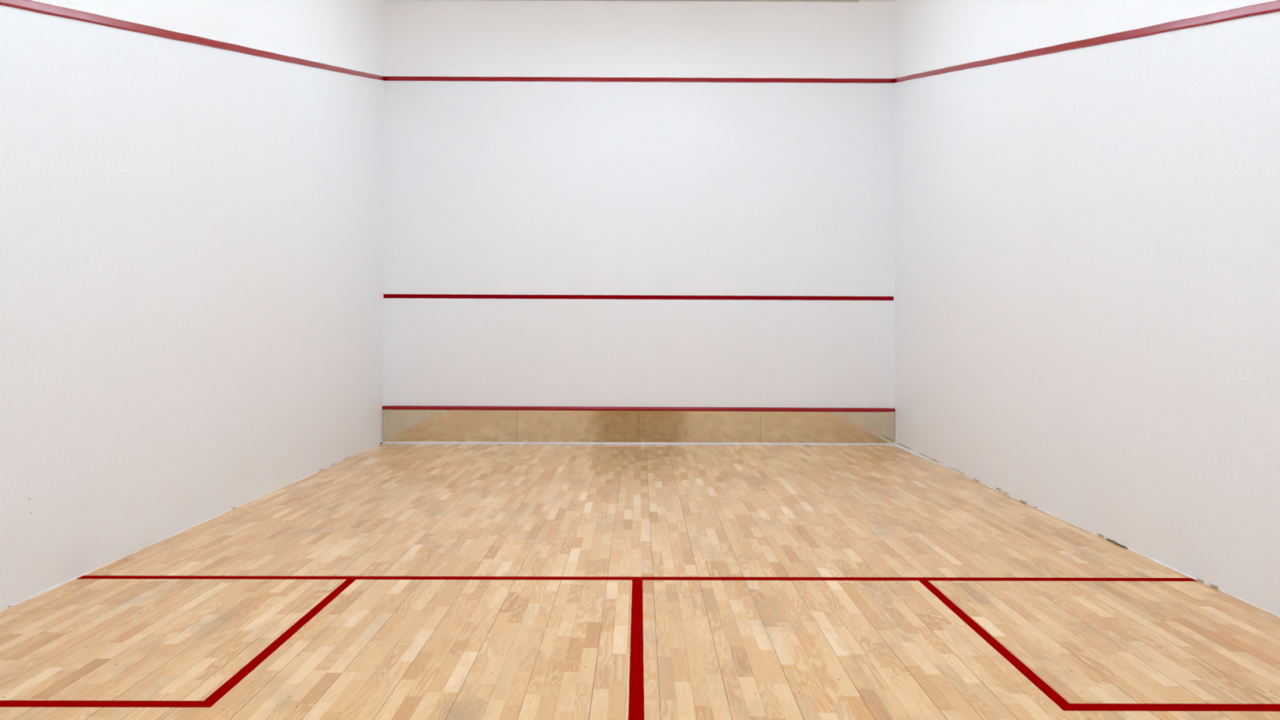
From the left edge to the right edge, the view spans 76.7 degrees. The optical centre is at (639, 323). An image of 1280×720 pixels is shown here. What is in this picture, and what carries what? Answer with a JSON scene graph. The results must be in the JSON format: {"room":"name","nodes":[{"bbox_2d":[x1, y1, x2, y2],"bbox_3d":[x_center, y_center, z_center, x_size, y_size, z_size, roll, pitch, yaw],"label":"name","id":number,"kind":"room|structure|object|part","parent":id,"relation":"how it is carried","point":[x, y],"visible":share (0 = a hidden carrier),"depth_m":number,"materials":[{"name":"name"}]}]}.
{"room":"squash court","nodes":[
{"label":"squash court","id":0,"kind":"room"},
{"bbox_2d":[0,0,384,610],"bbox_3d":[-3.277,-1.296,5.343,0.157,5.630,9.900,0,-1,0],"label":"wall","id":1,"kind":"structure","parent":0,"point":[192,234],"depth_m":5.61,"materials":[{"name":"paint"}]},
{"bbox_2d":[0,443,382,611],"bbox_3d":[-3.209,1.453,5.238,0.009,0.016,9.700,0,-1,0],"label":"trim","id":2,"kind":"structure","parent":1,"relation":"attached to","point":[73,578],"depth_m":5.29,"materials":[{"name":"paint"}]},
{"bbox_2d":[0,0,385,80],"bbox_3d":[-3.199,-1.914,5.274,0.010,2.460,9.748,0,-1,0],"label":"line","id":3,"kind":"object","parent":1,"relation":"attached to","point":[28,5],"visible":1,"depth_m":5.37,"materials":[{"name":"red paint"}]},
{"bbox_2d":[382,0,894,408],"bbox_3d":[-0.004,-1.244,10.217,6.400,5.630,0.150,0,-1,0],"label":"wall","id":4,"kind":"structure","parent":0,"point":[491,188],"depth_m":10.14,"materials":[{"name":"paint"}]},
{"bbox_2d":[382,405,895,444],"bbox_3d":[-0.010,1.273,10.102,6.398,0.474,0.034,0,-1,0],"label":"tin","id":5,"kind":"object","parent":4,"relation":"attached to","point":[402,424],"visible":1,"depth_m":10.10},
{"bbox_3d":[-2.367,1.273,10.104,1.676,0.424,0.008,0,-1,0],"label":"panel","id":6,"kind":"part","parent":5,"relation":"part of","materials":[{"name":"beige wood"}]},
{"bbox_3d":[-0.768,1.278,10.104,1.518,0.420,0.008,0,-1,0],"label":"panel","id":7,"kind":"part","parent":5,"relation":"part of","materials":[{"name":"beige wood"}]},
{"bbox_3d":[-0.009,1.068,10.104,6.398,0.064,0.034,0,-1,0],"label":"rail","id":8,"kind":"part","parent":5,"relation":"part of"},
{"bbox_3d":[0.751,1.284,10.103,1.516,0.416,0.008,0,-1,0],"label":"panel","id":9,"kind":"part","parent":5,"relation":"part of","materials":[{"name":"beige wood"}]},
{"bbox_3d":[2.348,1.289,10.103,1.674,0.412,0.008,0,-1,0],"label":"panel","id":10,"kind":"part","parent":5,"relation":"part of","materials":[{"name":"beige wood"}]},
{"bbox_2d":[383,293,893,300],"bbox_3d":[-0.011,-0.326,10.133,6.386,0.068,0.002,0,-1,0],"label":"service line","id":11,"kind":"object","parent":4,"relation":"attached to","point":[385,295],"visible":1,"depth_m":10.13,"materials":[{"name":"paint"}]},
{"bbox_2d":[384,75,893,83],"bbox_3d":[0.000,-3.057,10.152,6.394,0.072,0.011,0,-1,0],"label":"line","id":12,"kind":"object","parent":4,"relation":"attached to","point":[386,77],"visible":1,"depth_m":10.15,"materials":[{"name":"red paint"}]},
{"bbox_2d":[537,0,834,1],"bbox_3d":[-0.378,-4.054,10.155,5.640,0.014,0.024,0,-1,0],"label":"trim","id":13,"kind":"structure","parent":4,"relation":"attached to","point":[537,0],"depth_m":10.15,"materials":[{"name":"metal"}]},
{"bbox_2d":[834,0,858,1],"bbox_3d":[2.597,-4.045,10.153,0.310,0.018,0.026,0,-1,0],"label":"trim","id":14,"kind":"structure","parent":4,"relation":"attached to","point":[834,0],"depth_m":10.14,"materials":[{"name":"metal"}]},
{"bbox_2d":[858,0,894,1],"bbox_3d":[2.977,-4.045,10.156,0.450,0.017,0.020,0,-1,0],"label":"trim","id":15,"kind":"structure","parent":4,"relation":"attached to","point":[859,0],"depth_m":10.15,"materials":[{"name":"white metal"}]},
{"bbox_2d":[0,444,1279,719],"bbox_3d":[-0.012,1.496,5.242,6.400,0.060,9.750,0,-1,0],"label":"floor","id":16,"kind":"structure","parent":0,"point":[380,649],"depth_m":4.16,"materials":[{"name":"brown wood"}]},
{"bbox_2d":[0,579,355,707],"bbox_3d":[-2.406,1.448,3.821,1.593,0.002,1.564,0,-1,0],"label":"box","id":17,"kind":"object","parent":16,"relation":"on","point":[254,663],"visible":1,"depth_m":3.09,"materials":[{"name":"paint"}]},
{"bbox_2d":[627,579,644,719],"bbox_3d":[-0.012,1.441,2.486,0.061,0.002,4.233,0,-1,0],"label":"half court line","id":18,"kind":"object","parent":16,"relation":"on","point":[636,699],"visible":1,"depth_m":3.52,"materials":[{"name":"paint"}]},
{"bbox_2d":[77,575,1196,581],"bbox_3d":[-0.012,1.460,4.633,6.376,0.002,0.064,0,-1,0],"label":"short line","id":19,"kind":"object","parent":16,"relation":"on","point":[206,577],"visible":1,"depth_m":4.63,"materials":[{"name":"paint"}]},
{"bbox_2d":[918,580,1279,711],"bbox_3d":[2.382,1.458,3.815,1.591,0.002,1.574,0,-1,0],"label":"box","id":20,"kind":"object","parent":16,"relation":"on","point":[1015,661],"visible":1,"depth_m":3.09,"materials":[{"name":"paint"}]},
{"bbox_2d":[894,0,1279,615],"bbox_3d":[3.265,-1.281,5.340,0.159,5.630,9.900,0,-1,0],"label":"wall","id":21,"kind":"structure","parent":0,"point":[1087,239],"depth_m":5.60,"materials":[{"name":"paint"}]},
{"bbox_2d":[893,0,1279,83],"bbox_3d":[3.191,-1.876,5.271,0.010,2.477,9.748,0,-1,0],"label":"line","id":22,"kind":"object","parent":21,"relation":"attached to","point":[1271,6],"visible":1,"depth_m":5.29,"materials":[{"name":"red paint"}]},
{"bbox_2d":[893,444,1279,617],"bbox_3d":[3.175,1.467,5.236,0.029,0.016,9.700,0,-1,0],"label":"trim","id":23,"kind":"structure","parent":21,"relation":"attached to","point":[1147,557],"depth_m":5.44,"materials":[{"name":"paint"}]}
]}

